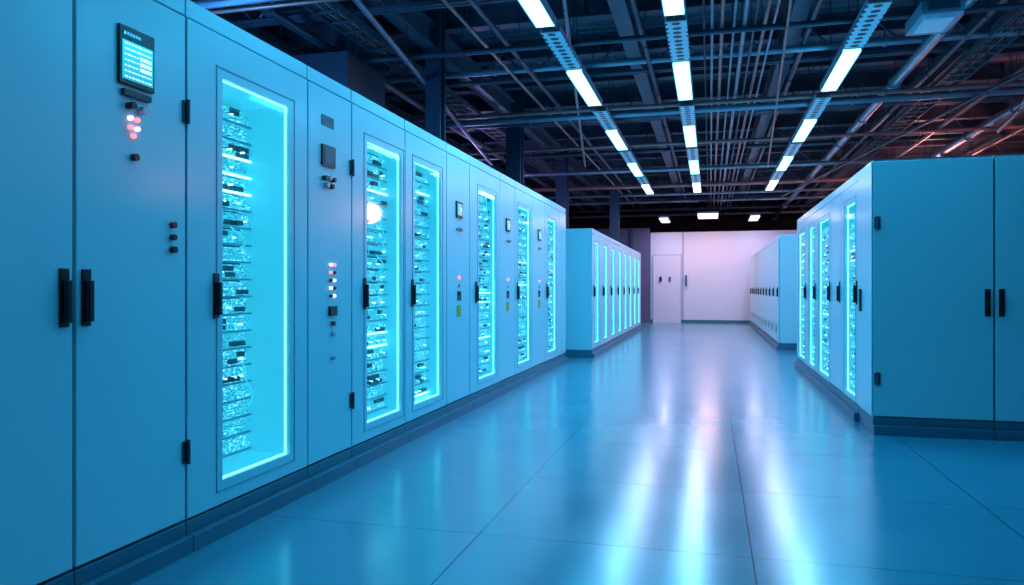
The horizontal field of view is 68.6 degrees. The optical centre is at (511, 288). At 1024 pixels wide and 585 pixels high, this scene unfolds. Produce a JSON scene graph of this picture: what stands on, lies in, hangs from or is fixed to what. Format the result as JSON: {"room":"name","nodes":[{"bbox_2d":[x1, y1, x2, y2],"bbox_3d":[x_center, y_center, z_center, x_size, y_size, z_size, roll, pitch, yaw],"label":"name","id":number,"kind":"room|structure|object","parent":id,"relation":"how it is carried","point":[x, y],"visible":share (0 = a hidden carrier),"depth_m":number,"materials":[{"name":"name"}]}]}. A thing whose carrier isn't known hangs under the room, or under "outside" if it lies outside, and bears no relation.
{"room":"data center","nodes":[
{"label":"data center","id":0,"kind":"room"},
{"bbox_2d":[190,0,284,8],"bbox_3d":[1.506,-3.071,5.705,15.800,1.059,0.117,0,0,15],"label":"ceiling pipe","id":1,"kind":"object","parent":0,"point":[206,4],"depth_m":6.76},
{"bbox_2d":[130,322,1023,584],"bbox_3d":[3.574,1.150,13.536,16.000,0.100,34.000,0,0,15],"label":"floor","id":2,"kind":"structure","parent":0,"point":[675,453],"depth_m":3.98,"materials":[{"name":"tile"}]},
{"bbox_2d":[0,0,73,584],"bbox_3d":[-1.977,-0.060,2.412,0.885,2.320,0.575,0,0,15],"label":"tall cabinet","id":3,"kind":"object","parent":2,"relation":"on","point":[36,283],"visible":1,"depth_m":2.44,"materials":[{"name":"metal"}]},
{"bbox_2d":[68,0,192,584],"bbox_3d":[-1.828,-0.060,2.977,0.885,2.320,0.587,0,0,15],"label":"tall cabinet","id":4,"kind":"object","parent":2,"relation":"on","point":[130,110],"visible":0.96,"depth_m":2.83,"materials":[{"name":"metal"}]},
{"bbox_2d":[181,0,312,551],"bbox_3d":[-1.632,-0.060,3.718,0.885,2.320,0.977,0,0,15],"label":"tall cabinet","id":5,"kind":"object","parent":2,"relation":"on","point":[246,135],"visible":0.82,"depth_m":3.81,"materials":[{"name":"metal"}]},
{"bbox_2d":[304,66,356,490],"bbox_3d":[-1.439,-0.060,4.451,0.885,2.320,0.532,0,0,15],"label":"tall cabinet","id":6,"kind":"object","parent":2,"relation":"on","point":[330,166],"visible":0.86,"depth_m":4.31,"materials":[{"name":"metal"}]},
{"bbox_2d":[349,90,408,468],"bbox_3d":[-1.269,-0.060,5.096,0.885,2.320,0.827,0,0,15],"label":"tall cabinet","id":7,"kind":"object","parent":2,"relation":"on","point":[377,134],"visible":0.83,"depth_m":5.16,"materials":[{"name":"metal"}]},
{"bbox_2d":[402,120,449,441],"bbox_3d":[-1.050,-0.060,5.923,0.885,2.320,0.877,0,0,15],"label":"tall cabinet","id":8,"kind":"object","parent":2,"relation":"on","point":[425,154],"visible":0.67,"depth_m":6.00,"materials":[{"name":"metal"}]},
{"bbox_2d":[425,8,444,141],"bbox_3d":[-0.967,-1.250,9.460,0.280,4.700,0.280,0,0,15],"label":"steel column","id":9,"kind":"structure","parent":2,"relation":"on","point":[434,67],"depth_m":9.37,"materials":[{"name":"metal"}]},
{"bbox_2d":[445,143,472,420],"bbox_3d":[-0.859,-0.060,6.648,0.885,2.320,0.617,0,0,15],"label":"tall cabinet","id":10,"kind":"object","parent":2,"relation":"on","point":[458,403],"visible":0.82,"depth_m":6.51,"materials":[{"name":"metal"}]},
{"bbox_2d":[467,156,502,408],"bbox_3d":[-0.651,-0.060,7.436,0.885,2.320,1.007,0,0,15],"label":"tall cabinet","id":11,"kind":"object","parent":2,"relation":"on","point":[484,182],"visible":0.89,"depth_m":7.48,"materials":[{"name":"metal"}]},
{"bbox_2d":[498,172,517,393],"bbox_3d":[-0.442,-0.060,8.229,0.885,2.320,0.627,0,0,15],"label":"tall cabinet","id":12,"kind":"object","parent":2,"relation":"on","point":[507,381],"visible":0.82,"depth_m":8.12,"materials":[{"name":"metal"}]},
{"bbox_2d":[506,90,523,185],"bbox_3d":[0.054,-1.250,13.328,0.340,4.700,0.340,0,0,15],"label":"steel column","id":13,"kind":"structure","parent":2,"relation":"on","point":[514,136],"depth_m":13.20,"materials":[{"name":"metal"}]},
{"bbox_2d":[513,181,534,386],"bbox_3d":[-0.249,-0.060,8.959,0.885,2.320,0.877,0,0,15],"label":"tall cabinet","id":14,"kind":"object","parent":2,"relation":"on","point":[524,373],"visible":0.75,"depth_m":9.02,"materials":[{"name":"metal"}]},
{"bbox_2d":[531,191,546,377],"bbox_3d":[-0.047,-0.060,9.723,0.885,2.320,0.697,0,0,15],"label":"tall cabinet","id":15,"kind":"object","parent":2,"relation":"on","point":[539,368],"visible":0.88,"depth_m":9.59,"materials":[{"name":"metal"}]},
{"bbox_2d":[544,197,561,371],"bbox_3d":[0.170,-0.060,10.544,0.885,2.320,0.997,0,0,15],"label":"tall cabinet","id":16,"kind":"object","parent":2,"relation":"on","point":[552,361],"visible":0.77,"depth_m":10.62,"materials":[{"name":"metal"}]},
{"bbox_2d":[556,140,568,228],"bbox_3d":[1.177,-1.250,17.582,0.340,4.700,0.340,0,0,15],"label":"steel column","id":17,"kind":"structure","parent":2,"relation":"on","point":[562,181],"depth_m":17.46,"materials":[{"name":"metal"}]},
{"bbox_2d":[559,206,567,363],"bbox_3d":[0.361,-0.060,11.270,0.885,2.320,0.497,0,0,15],"label":"tall cabinet","id":18,"kind":"object","parent":2,"relation":"on","point":[562,216],"visible":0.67,"depth_m":11.15,"materials":[{"name":"metal"}]},
{"bbox_2d":[565,228,603,357],"bbox_3d":[0.902,0.065,12.632,1.135,2.070,1.087,0,0,15],"label":"tall cabinet","id":19,"kind":"object","parent":2,"relation":"on","point":[583,245],"visible":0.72,"depth_m":12.04,"materials":[{"name":"metal"}]},
{"bbox_2d":[601,233,611,351],"bbox_3d":[1.180,0.065,13.686,1.135,2.070,1.087,0,0,15],"label":"tall cabinet","id":20,"kind":"object","parent":2,"relation":"on","point":[606,345],"visible":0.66,"depth_m":13.78,"materials":[{"name":"metal"}]},
{"bbox_2d":[609,237,617,346],"bbox_3d":[1.458,0.065,14.740,1.135,2.070,1.087,0,0,15],"label":"tall cabinet","id":21,"kind":"object","parent":2,"relation":"on","point":[613,340],"visible":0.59,"depth_m":14.83,"materials":[{"name":"metal"}]},
{"bbox_2d":[610,169,619,242],"bbox_3d":[2.897,-1.250,21.161,0.340,4.700,0.340,0,0,15],"label":"steel column","id":22,"kind":"structure","parent":2,"relation":"on","point":[614,193],"depth_m":21.03,"materials":[{"name":"metal"}]},
{"bbox_2d":[616,241,623,342],"bbox_3d":[1.736,0.065,15.793,1.135,2.070,1.087,0,0,15],"label":"tall cabinet","id":23,"kind":"object","parent":2,"relation":"on","point":[620,338],"visible":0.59,"depth_m":15.90,"materials":[{"name":"paint"}]},
{"bbox_2d":[622,245,629,339],"bbox_3d":[2.015,0.065,16.847,1.135,2.070,1.087,0,0,15],"label":"tall cabinet","id":24,"kind":"object","parent":2,"relation":"on","point":[626,335],"visible":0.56,"depth_m":16.94,"materials":[{"name":"metal"}]},
{"bbox_2d":[628,247,633,335],"bbox_3d":[2.293,0.065,17.901,1.135,2.070,1.087,0,0,15],"label":"tall cabinet","id":25,"kind":"object","parent":2,"relation":"on","point":[630,251],"visible":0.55,"depth_m":18.00,"materials":[{"name":"metal"}]},
{"bbox_2d":[633,250,637,333],"bbox_3d":[2.571,0.065,18.955,1.135,2.070,1.087,0,0,15],"label":"tall cabinet","id":26,"kind":"object","parent":2,"relation":"on","point":[635,329],"visible":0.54,"depth_m":19.05,"materials":[{"name":"metal"}]},
{"bbox_2d":[766,241,770,342],"bbox_3d":[6.005,0.060,15.585,1.335,2.080,0.917,0,0,15],"label":"tall cabinet","id":27,"kind":"object","parent":2,"relation":"on","point":[768,337],"visible":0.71,"depth_m":15.64,"materials":[{"name":"metal"}]},
{"bbox_2d":[769,238,774,344],"bbox_3d":[5.770,0.060,14.696,1.335,2.080,0.917,0,0,15],"label":"tall cabinet","id":28,"kind":"object","parent":2,"relation":"on","point":[771,341],"visible":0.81,"depth_m":14.83,"materials":[{"name":"metal"}]},
{"bbox_2d":[772,234,796,349],"bbox_3d":[5.535,0.060,13.806,1.335,2.080,0.917,0,0,15],"label":"tall cabinet","id":29,"kind":"object","parent":2,"relation":"on","point":[785,246],"visible":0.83,"depth_m":13.50,"materials":[{"name":"metal"}]},
{"bbox_2d":[794,213,807,374],"bbox_3d":[4.286,0.060,10.014,0.855,2.080,1.147,0,0,15],"label":"tall cabinet","id":30,"kind":"object","parent":2,"relation":"on","point":[800,364],"visible":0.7,"depth_m":10.43,"materials":[{"name":"metal"}]},
{"bbox_2d":[804,205,816,383],"bbox_3d":[4.024,0.060,9.023,0.855,2.080,0.897,0,0,15],"label":"tall cabinet","id":31,"kind":"object","parent":2,"relation":"on","point":[810,373],"visible":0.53,"depth_m":9.35,"materials":[{"name":"metal"}]},
{"bbox_2d":[814,193,832,396],"bbox_3d":[3.769,0.060,8.056,0.855,2.080,1.097,0,0,15],"label":"tall cabinet","id":32,"kind":"object","parent":2,"relation":"on","point":[823,381],"visible":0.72,"depth_m":8.40,"materials":[{"name":"paint"}]},
{"bbox_2d":[828,185,842,404],"bbox_3d":[3.555,0.060,7.245,0.855,2.080,0.575,0,0,15],"label":"tall cabinet","id":33,"kind":"object","parent":2,"relation":"on","point":[835,393],"visible":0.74,"depth_m":7.33,"materials":[{"name":"metal"}]},
{"bbox_2d":[837,173,859,420],"bbox_3d":[3.371,0.060,6.548,0.855,2.080,0.857,0,0,15],"label":"tall cabinet","id":34,"kind":"object","parent":2,"relation":"on","point":[848,402],"visible":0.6,"depth_m":6.86,"materials":[{"name":"paint"}]},
{"bbox_2d":[858,156,995,439],"bbox_3d":[3.186,0.060,5.838,0.837,2.080,0.585,0,0,15],"label":"tall cabinet","id":35,"kind":"object","parent":2,"relation":"on","point":[932,218],"depth_m":5.59,"materials":[{"name":"metal"}]},
{"bbox_2d":[993,154,1023,441],"bbox_3d":[3.988,0.060,5.626,0.815,2.080,0.585,0,0,15],"label":"tall cabinet","id":36,"kind":"object","parent":2,"relation":"on","point":[1008,170],"visible":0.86,"depth_m":5.46,"materials":[{"name":"metal"}]},
{"bbox_2d":[594,228,649,322],"bbox_3d":[1.587,-0.450,25.432,6.085,3.100,0.310,0,0,15],"label":"wall","id":37,"kind":"structure","parent":0,"point":[637,239],"depth_m":24.62,"materials":[{"name":"paint"}]},
{"bbox_2d":[234,0,1023,118],"bbox_3d":[3.574,-3.650,13.536,16.000,0.100,34.000,0,0,15],"label":"ceiling","id":38,"kind":"structure","parent":0,"point":[696,17],"depth_m":10.61,"materials":[{"name":"black metal"}]},
{"bbox_2d":[210,0,344,13],"bbox_3d":[1.557,-3.087,5.898,15.800,1.026,0.052,0,0,15],"label":"ceiling pipe","id":39,"kind":"object","parent":38,"relation":"hanging from","point":[303,2],"depth_m":6.88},
{"bbox_2d":[291,0,384,107],"bbox_3d":[-2.042,-2.700,8.916,0.800,1.800,1.100,0,0,15],"label":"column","id":40,"kind":"object","parent":38,"relation":"hanging from","point":[344,67],"visible":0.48,"depth_m":8.65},
{"bbox_2d":[206,0,516,28],"bbox_3d":[1.838,-3.095,6.962,16.018,0.429,0.120,0,0,15],"label":"roof truss","id":41,"kind":"object","parent":38,"relation":"attached to","point":[437,4],"visible":0.3,"depth_m":7.78,"materials":[{"name":"metal"}]},
{"bbox_2d":[353,0,492,165],"bbox_3d":[-0.977,-3.080,10.600,1.557,1.039,10.009,0,0,15],"label":"ceiling pipe","id":42,"kind":"object","parent":38,"relation":"hanging from","point":[359,3],"depth_m":8.53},
{"bbox_2d":[249,2,605,223],"bbox_3d":[-0.487,-3.137,14.608,0.130,0.925,33.800,0,0,15],"label":"ceiling pipe","id":43,"kind":"object","parent":38,"relation":"hanging from","point":[272,13],"depth_m":9.95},
{"bbox_2d":[294,0,609,218],"bbox_3d":[-0.052,-3.200,14.493,0.312,0.800,33.000,0,0,15],"label":"cable tray","id":44,"kind":"object","parent":38,"relation":"hanging from","point":[323,15],"visible":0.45,"depth_m":9.07,"materials":[{"name":"paint"}]},
{"bbox_2d":[364,0,626,214],"bbox_3d":[0.286,-3.160,14.404,0.180,0.300,34.000,0,0,15],"label":"girder","id":45,"kind":"object","parent":38,"relation":"attached to","point":[418,23],"visible":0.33,"depth_m":10.93,"materials":[{"name":"metal"}]},
{"bbox_2d":[260,0,786,47],"bbox_3d":[2.336,-3.460,8.847,16.000,0.280,0.160,0,0,15],"label":"roof beam","id":46,"kind":"structure","parent":38,"relation":"attached to","point":[588,10],"depth_m":9.45,"materials":[{"name":"metal"}]},
{"bbox_2d":[517,0,556,28],"bbox_3d":[-0.053,-3.035,5.677,0.200,1.130,2.950,0,0,15],"label":"ceiling light fixture","id":47,"kind":"object","parent":38,"relation":"hanging from","point":[539,12],"depth_m":6.74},
{"bbox_2d":[441,0,647,221],"bbox_3d":[1.205,-3.162,14.162,0.052,0.876,33.800,0,0,15],"label":"ceiling pipe","id":48,"kind":"object","parent":38,"relation":"hanging from","point":[445,2],"depth_m":9.84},
{"bbox_2d":[467,0,654,221],"bbox_3d":[1.446,-3.155,14.098,0.078,0.889,33.800,0,0,15],"label":"ceiling pipe","id":49,"kind":"object","parent":38,"relation":"hanging from","point":[473,3],"depth_m":9.53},
{"bbox_2d":[540,0,602,106],"bbox_3d":[0.751,-3.035,8.722,0.200,1.130,2.950,0,0,15],"label":"ceiling light fixture","id":50,"kind":"object","parent":38,"relation":"hanging from","point":[558,42],"depth_m":8.47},
{"bbox_2d":[562,0,585,166],"bbox_3d":[0.861,-3.107,10.115,1.738,0.986,12.005,0,0,15],"label":"ceiling pipe","id":51,"kind":"object","parent":38,"relation":"hanging from","point":[565,9],"depth_m":9.70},
{"bbox_2d":[592,56,628,150],"bbox_3d":[1.606,-3.035,11.961,0.200,1.130,2.950,0,0,15],"label":"ceiling light fixture","id":52,"kind":"object","parent":38,"relation":"hanging from","point":[604,118],"depth_m":11.64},
{"bbox_2d":[619,110,643,175],"bbox_3d":[2.423,-3.035,15.055,0.200,1.130,2.950,0,0,15],"label":"ceiling light fixture","id":53,"kind":"object","parent":38,"relation":"hanging from","point":[628,156],"depth_m":14.78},
{"bbox_2d":[607,0,687,212],"bbox_3d":[2.655,-3.160,13.779,0.180,0.300,34.000,0,0,15],"label":"girder","id":54,"kind":"object","parent":38,"relation":"attached to","point":[621,10],"visible":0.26,"depth_m":10.57,"materials":[{"name":"metal"}]},
{"bbox_2d":[280,0,1023,63],"bbox_3d":[2.042,-3.105,7.735,15.800,0.989,0.078,0,0,15],"label":"ceiling pipe","id":55,"kind":"object","parent":38,"relation":"hanging from","point":[1010,6],"depth_m":7.83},
{"bbox_2d":[629,0,691,219],"bbox_3d":[2.877,-3.170,13.720,0.078,0.859,33.800,0,0,15],"label":"ceiling pipe","id":56,"kind":"object","parent":38,"relation":"attached to","point":[644,45],"depth_m":9.73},
{"bbox_2d":[661,0,685,16],"bbox_3d":[1.098,-3.035,5.373,0.200,1.130,2.950,0,0,15],"label":"ceiling light fixture","id":57,"kind":"object","parent":38,"relation":"hanging from","point":[669,7],"depth_m":6.60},
{"bbox_2d":[665,14,692,100],"bbox_3d":[1.902,-3.035,8.418,0.200,1.130,2.950,0,0,15],"label":"ceiling light fixture","id":58,"kind":"object","parent":38,"relation":"hanging from","point":[676,31],"depth_m":8.03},
{"bbox_2d":[679,100,697,146],"bbox_3d":[2.757,-3.035,11.657,0.200,1.130,2.950,0,0,15],"label":"ceiling light fixture","id":59,"kind":"object","parent":38,"relation":"hanging from","point":[687,113],"depth_m":11.35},
{"bbox_2d":[569,205,808,218],"bbox_3d":[7.147,-3.117,27.072,15.800,0.965,0.130,0,0,15],"label":"ceiling pipe","id":60,"kind":"object","parent":38,"relation":"attached to","point":[804,211],"depth_m":27.27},
{"bbox_2d":[529,162,850,191],"bbox_3d":[4.977,-3.087,18.854,15.800,1.025,0.130,0,0,15],"label":"ceiling pipe","id":61,"kind":"object","parent":38,"relation":"attached to","point":[839,179],"depth_m":18.94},
{"bbox_2d":[357,0,1023,73],"bbox_3d":[2.706,-3.460,10.249,16.000,0.280,0.160,0,0,15],"label":"roof beam","id":62,"kind":"structure","parent":38,"relation":"attached to","point":[896,26],"depth_m":10.33,"materials":[{"name":"metal"}]},
{"bbox_2d":[543,184,838,202],"bbox_3d":[6.279,-3.095,23.785,16.018,0.429,0.120,0,0,15],"label":"roof truss","id":63,"kind":"object","parent":38,"relation":"attached to","point":[761,195],"visible":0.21,"depth_m":23.87,"materials":[{"name":"metal"}]},
{"bbox_2d":[545,187,838,198],"bbox_3d":[5.565,-3.124,21.078,15.800,0.952,0.104,0,0,15],"label":"ceiling pipe","id":64,"kind":"object","parent":38,"relation":"attached to","point":[805,189],"depth_m":21.12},
{"bbox_2d":[569,189,816,213],"bbox_3d":[6.637,-3.117,25.139,15.800,0.965,0.130,0,0,15],"label":"ceiling pipe","id":65,"kind":"object","parent":38,"relation":"attached to","point":[629,210],"depth_m":25.22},
{"bbox_2d":[524,168,862,186],"bbox_3d":[6.037,-3.460,22.867,16.000,0.280,0.160,0,0,15],"label":"roof beam","id":66,"kind":"structure","parent":38,"relation":"attached to","point":[798,173],"depth_m":23.00,"materials":[{"name":"metal"}]},
{"bbox_2d":[544,182,844,196],"bbox_3d":[6.777,-3.460,25.671,16.000,0.280,0.160,0,0,15],"label":"roof beam","id":67,"kind":"structure","parent":38,"relation":"attached to","point":[787,186],"depth_m":25.71,"materials":[{"name":"metal"}]},
{"bbox_2d":[571,190,834,200],"bbox_3d":[7.147,-3.460,27.073,16.000,0.280,0.160,0,0,15],"label":"roof beam","id":68,"kind":"structure","parent":38,"relation":"attached to","point":[801,192],"depth_m":27.17,"materials":[{"name":"metal"}]},
{"bbox_2d":[384,14,1023,92],"bbox_3d":[2.578,-3.095,9.765,16.018,0.429,0.120,0,0,15],"label":"roof truss","id":69,"kind":"object","parent":38,"relation":"attached to","point":[1020,43],"visible":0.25,"depth_m":9.74,"materials":[{"name":"metal"}]},
{"bbox_2d":[385,35,1023,98],"bbox_3d":[3.076,-3.460,11.651,16.000,0.280,0.160,0,0,15],"label":"roof beam","id":70,"kind":"structure","parent":38,"relation":"attached to","point":[884,60],"depth_m":11.65,"materials":[{"name":"metal"}]},
{"bbox_2d":[385,0,1023,82],"bbox_3d":[2.374,-3.174,8.992,15.800,0.852,0.104,0,0,15],"label":"ceiling pipe","id":71,"kind":"object","parent":38,"relation":"hanging from","point":[886,41],"depth_m":8.95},
{"bbox_2d":[549,168,860,205],"bbox_3d":[6.024,-3.124,22.818,15.800,0.952,0.104,0,0,15],"label":"ceiling pipe","id":72,"kind":"object","parent":38,"relation":"attached to","point":[797,197],"depth_m":22.86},
{"bbox_2d":[391,59,1023,117],"bbox_3d":[3.446,-3.460,13.053,16.000,0.280,0.160,0,0,15],"label":"roof beam","id":73,"kind":"structure","parent":38,"relation":"attached to","point":[872,79],"depth_m":12.92,"materials":[{"name":"metal"}]},
{"bbox_2d":[710,0,713,221],"bbox_3d":[3.593,-3.140,13.531,0.042,0.921,33.800,0,0,15],"label":"ceiling pipe","id":74,"kind":"object","parent":38,"relation":"hanging from","point":[712,1],"depth_m":9.38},
{"bbox_2d":[404,58,1023,122],"bbox_3d":[2.782,-3.090,10.539,15.800,1.019,0.078,0,0,15],"label":"ceiling pipe","id":75,"kind":"object","parent":38,"relation":"attached to","point":[857,93],"depth_m":10.42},
{"bbox_2d":[412,72,1023,132],"bbox_3d":[3.318,-3.095,12.569,16.018,0.429,0.120,0,0,15],"label":"roof truss","id":76,"kind":"object","parent":38,"relation":"attached to","point":[1007,73],"visible":0.2,"depth_m":12.44,"materials":[{"name":"metal"}]},
{"bbox_2d":[712,0,724,220],"bbox_3d":[3.690,-3.137,13.506,0.052,0.926,33.800,0,0,15],"label":"ceiling pipe","id":77,"kind":"object","parent":38,"relation":"hanging from","point":[720,48],"depth_m":9.65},
{"bbox_2d":[413,62,1023,128],"bbox_3d":[2.884,-3.081,10.926,15.800,1.039,0.117,0,0,15],"label":"ceiling pipe","id":78,"kind":"object","parent":38,"relation":"attached to","point":[853,100],"depth_m":10.77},
{"bbox_2d":[416,56,1023,130],"bbox_3d":[3.140,-3.167,11.893,15.800,0.865,0.130,0,0,15],"label":"ceiling pipe","id":79,"kind":"object","parent":38,"relation":"attached to","point":[1011,97],"depth_m":11.69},
{"bbox_2d":[423,86,1022,122],"bbox_3d":[3.816,-3.460,14.455,16.000,0.280,0.160,0,0,15],"label":"roof beam","id":80,"kind":"structure","parent":38,"relation":"attached to","point":[1011,86],"depth_m":14.31,"materials":[{"name":"metal"}]},
{"bbox_2d":[465,118,988,155],"bbox_3d":[4.556,-3.460,17.259,16.000,0.280,0.160,0,0,15],"label":"roof beam","id":81,"kind":"structure","parent":38,"relation":"attached to","point":[953,124],"depth_m":17.06,"materials":[{"name":"metal"}]},
{"bbox_2d":[716,0,737,220],"bbox_3d":[3.806,-3.151,13.475,0.037,0.898,33.800,0,0,15],"label":"ceiling pipe","id":82,"kind":"object","parent":38,"relation":"hanging from","point":[736,1],"depth_m":9.79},
{"bbox_2d":[445,101,1012,144],"bbox_3d":[4.186,-3.460,15.857,16.000,0.280,0.160,0,0,15],"label":"roof beam","id":83,"kind":"structure","parent":38,"relation":"attached to","point":[985,110],"depth_m":15.64,"materials":[{"name":"metal"}]},
{"bbox_2d":[718,0,749,221],"bbox_3d":[3.902,-3.134,13.449,0.063,0.931,33.800,0,0,15],"label":"ceiling pipe","id":84,"kind":"object","parent":38,"relation":"hanging from","point":[747,2],"depth_m":9.72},
{"bbox_2d":[460,112,1017,155],"bbox_3d":[4.059,-3.095,15.373,16.018,0.429,0.120,0,0,15],"label":"roof truss","id":85,"kind":"object","parent":38,"relation":"attached to","point":[960,124],"visible":0.22,"depth_m":15.28,"materials":[{"name":"metal"}]},
{"bbox_2d":[721,0,759,220],"bbox_3d":[3.999,-3.141,13.424,0.037,0.918,33.800,0,0,15],"label":"ceiling pipe","id":86,"kind":"object","parent":38,"relation":"hanging from","point":[758,1],"depth_m":9.96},
{"bbox_2d":[464,83,1023,154],"bbox_3d":[3.548,-3.100,13.440,15.800,0.999,0.078,0,0,15],"label":"ceiling pipe","id":87,"kind":"object","parent":38,"relation":"hanging from","point":[974,128],"depth_m":13.16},
{"bbox_2d":[724,0,771,219],"bbox_3d":[4.105,-3.167,13.396,0.052,0.866,33.800,0,0,15],"label":"ceiling pipe","id":88,"kind":"object","parent":38,"relation":"attached to","point":[768,4],"depth_m":9.93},
{"bbox_2d":[473,105,1023,160],"bbox_3d":[3.931,-3.174,14.890,15.800,0.852,0.104,0,0,15],"label":"ceiling pipe","id":89,"kind":"object","parent":38,"relation":"attached to","point":[1002,134],"depth_m":14.63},
{"bbox_2d":[482,133,1023,164],"bbox_3d":[4.926,-3.460,18.661,16.000,0.280,0.160,0,0,15],"label":"roof beam","id":90,"kind":"structure","parent":38,"relation":"attached to","point":[1014,139],"depth_m":18.34,"materials":[{"name":"metal"}]},
{"bbox_2d":[726,0,780,219],"bbox_3d":[4.192,-3.171,13.373,0.037,0.858,33.800,0,0,15],"label":"ceiling pipe","id":91,"kind":"object","parent":38,"relation":"attached to","point":[778,2],"depth_m":9.70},
{"bbox_2d":[497,142,1023,172],"bbox_3d":[5.296,-3.460,20.063,16.000,0.280,0.160,0,0,15],"label":"roof beam","id":92,"kind":"structure","parent":38,"relation":"attached to","point":[1006,147],"depth_m":19.58,"materials":[{"name":"metal"}]},
{"bbox_2d":[504,125,1023,176],"bbox_3d":[4.288,-3.089,16.243,15.800,1.022,0.104,0,0,15],"label":"ceiling pipe","id":93,"kind":"object","parent":38,"relation":"attached to","point":[803,163],"depth_m":16.09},
{"bbox_2d":[524,153,1010,179],"bbox_3d":[5.667,-3.460,21.465,16.000,0.280,0.160,0,0,15],"label":"roof beam","id":94,"kind":"structure","parent":38,"relation":"attached to","point":[861,166],"depth_m":21.44,"materials":[{"name":"metal"}]},
{"bbox_2d":[733,0,812,211],"bbox_3d":[4.492,-3.160,13.294,0.180,0.300,34.000,0,0,15],"label":"girder","id":95,"kind":"object","parent":38,"relation":"attached to","point":[800,10],"visible":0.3,"depth_m":11.07,"materials":[{"name":"metal"}]},
{"bbox_2d":[737,0,822,217],"bbox_3d":[4.589,-3.205,13.268,0.078,0.789,33.800,0,0,15],"label":"ceiling pipe","id":96,"kind":"object","parent":38,"relation":"attached to","point":[813,16],"depth_m":9.77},
{"bbox_2d":[767,0,792,167],"bbox_3d":[3.678,-3.100,10.406,0.631,1.001,12.002,0,0,15],"label":"ceiling pipe","id":97,"kind":"object","parent":38,"relation":"attached to","point":[789,8],"depth_m":9.07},
{"bbox_2d":[775,100,801,170],"bbox_3d":[5.256,-3.035,14.307,0.200,1.130,2.950,0,0,15],"label":"ceiling light fixture","id":98,"kind":"object","parent":38,"relation":"hanging from","point":[786,158],"depth_m":14.16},
{"bbox_2d":[791,40,831,141],"bbox_3d":[4.439,-3.035,11.213,0.200,1.130,2.950,0,0,15],"label":"ceiling light fixture","id":99,"kind":"object","parent":38,"relation":"hanging from","point":[816,107],"depth_m":10.95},
{"bbox_2d":[819,0,891,91],"bbox_3d":[3.584,-3.035,7.974,0.200,1.130,2.950,0,0,15],"label":"ceiling light fixture","id":100,"kind":"object","parent":38,"relation":"hanging from","point":[870,15],"depth_m":7.64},
{"bbox_2d":[771,0,976,220],"bbox_3d":[5.846,-3.118,12.936,0.170,0.965,33.800,0,0,15],"label":"ceiling pipe","id":101,"kind":"object","parent":38,"relation":"hanging from","point":[895,81],"depth_m":10.11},
{"bbox_2d":[782,0,1007,217],"bbox_3d":[6.232,-3.180,12.834,0.078,0.839,33.800,0,0,15],"label":"ceiling pipe","id":102,"kind":"object","parent":38,"relation":"attached to","point":[987,15],"depth_m":9.73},
{"bbox_2d":[780,49,1023,196],"bbox_3d":[6.633,-3.064,13.763,2.048,1.073,14.007,0,0,15],"label":"ceiling pipe","id":103,"kind":"object","parent":38,"relation":"hanging from","point":[987,91],"depth_m":11.86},
{"bbox_2d":[790,0,1023,216],"bbox_3d":[6.571,-3.175,12.745,0.312,0.850,33.000,0,0,15],"label":"cable tray","id":104,"kind":"object","parent":38,"relation":"hanging from","point":[1000,46],"visible":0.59,"depth_m":9.90,"materials":[{"name":"paint"}]},
{"bbox_2d":[828,47,1023,192],"bbox_3d":[7.132,-3.120,12.597,0.078,0.959,33.800,0,0,15],"label":"ceiling pipe","id":105,"kind":"object","parent":38,"relation":"hanging from","point":[957,114],"depth_m":11.59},
{"bbox_2d":[905,0,964,35],"bbox_3d":[3.942,-3.033,7.001,0.350,1.135,0.650,0,0,15],"label":"junction box","id":106,"kind":"object","parent":38,"relation":"attached to","point":[933,16],"visible":1,"depth_m":6.85,"materials":[{"name":"white metal"}]},
{"bbox_2d":[944,111,1023,155],"bbox_3d":[8.988,-3.160,12.107,0.180,0.300,34.000,0,0,15],"label":"girder","id":107,"kind":"object","parent":38,"relation":"attached to","point":[978,143],"visible":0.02,"depth_m":15.86,"materials":[{"name":"metal"}]},
{"bbox_2d":[569,199,822,232],"bbox_3d":[7.926,-1.250,30.021,16.000,4.700,0.100,0,0,15],"label":"wall","id":108,"kind":"structure","parent":0,"point":[678,223],"depth_m":30.09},
{"bbox_2d":[209,7,572,209],"bbox_3d":[-1.841,-3.160,14.966,0.180,0.300,34.000,0,0,15],"label":"girder","id":109,"kind":"object","parent":108,"relation":"attached to","point":[261,34],"visible":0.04,"depth_m":10.29,"materials":[{"name":"metal"}]},
{"bbox_2d":[793,0,1023,210],"bbox_3d":[6.668,-3.160,12.719,0.180,0.300,34.000,0,0,15],"label":"girder","id":110,"kind":"object","parent":108,"relation":"attached to","point":[997,16],"visible":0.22,"depth_m":10.88,"materials":[{"name":"metal"}]},
{"bbox_2d":[650,230,796,323],"bbox_3d":[9.342,-0.375,23.460,9.912,2.950,0.165,0,0,15],"label":"wall","id":111,"kind":"structure","parent":0,"point":[716,265],"depth_m":24.15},
{"bbox_2d":[653,255,680,322],"bbox_3d":[5.052,-0.010,24.463,0.920,2.220,0.084,0,0,15],"label":"door","id":112,"kind":"structure","parent":111,"relation":"in","point":[666,268],"depth_m":24.47,"materials":[{"name":"paint"}]},
{"bbox_2d":[927,55,1023,156],"bbox_3d":[7.925,-3.123,12.388,0.209,0.954,33.800,0,0,15],"label":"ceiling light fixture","id":113,"kind":"object","parent":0,"point":[968,136],"depth_m":12.91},
{"bbox_3d":[-4.210,-1.250,15.591,0.100,4.700,34.000,0,0,15],"label":"wall","id":114,"kind":"structure","parent":0,"visible":0},
{"bbox_2d":[496,142,1023,177],"bbox_3d":[4.799,-3.095,18.177,16.018,0.429,0.120,0,0,15],"label":"roof truss","id":115,"kind":"object","parent":114,"relation":"attached to","point":[948,142],"visible":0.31,"depth_m":18.09,"materials":[{"name":"metal"}]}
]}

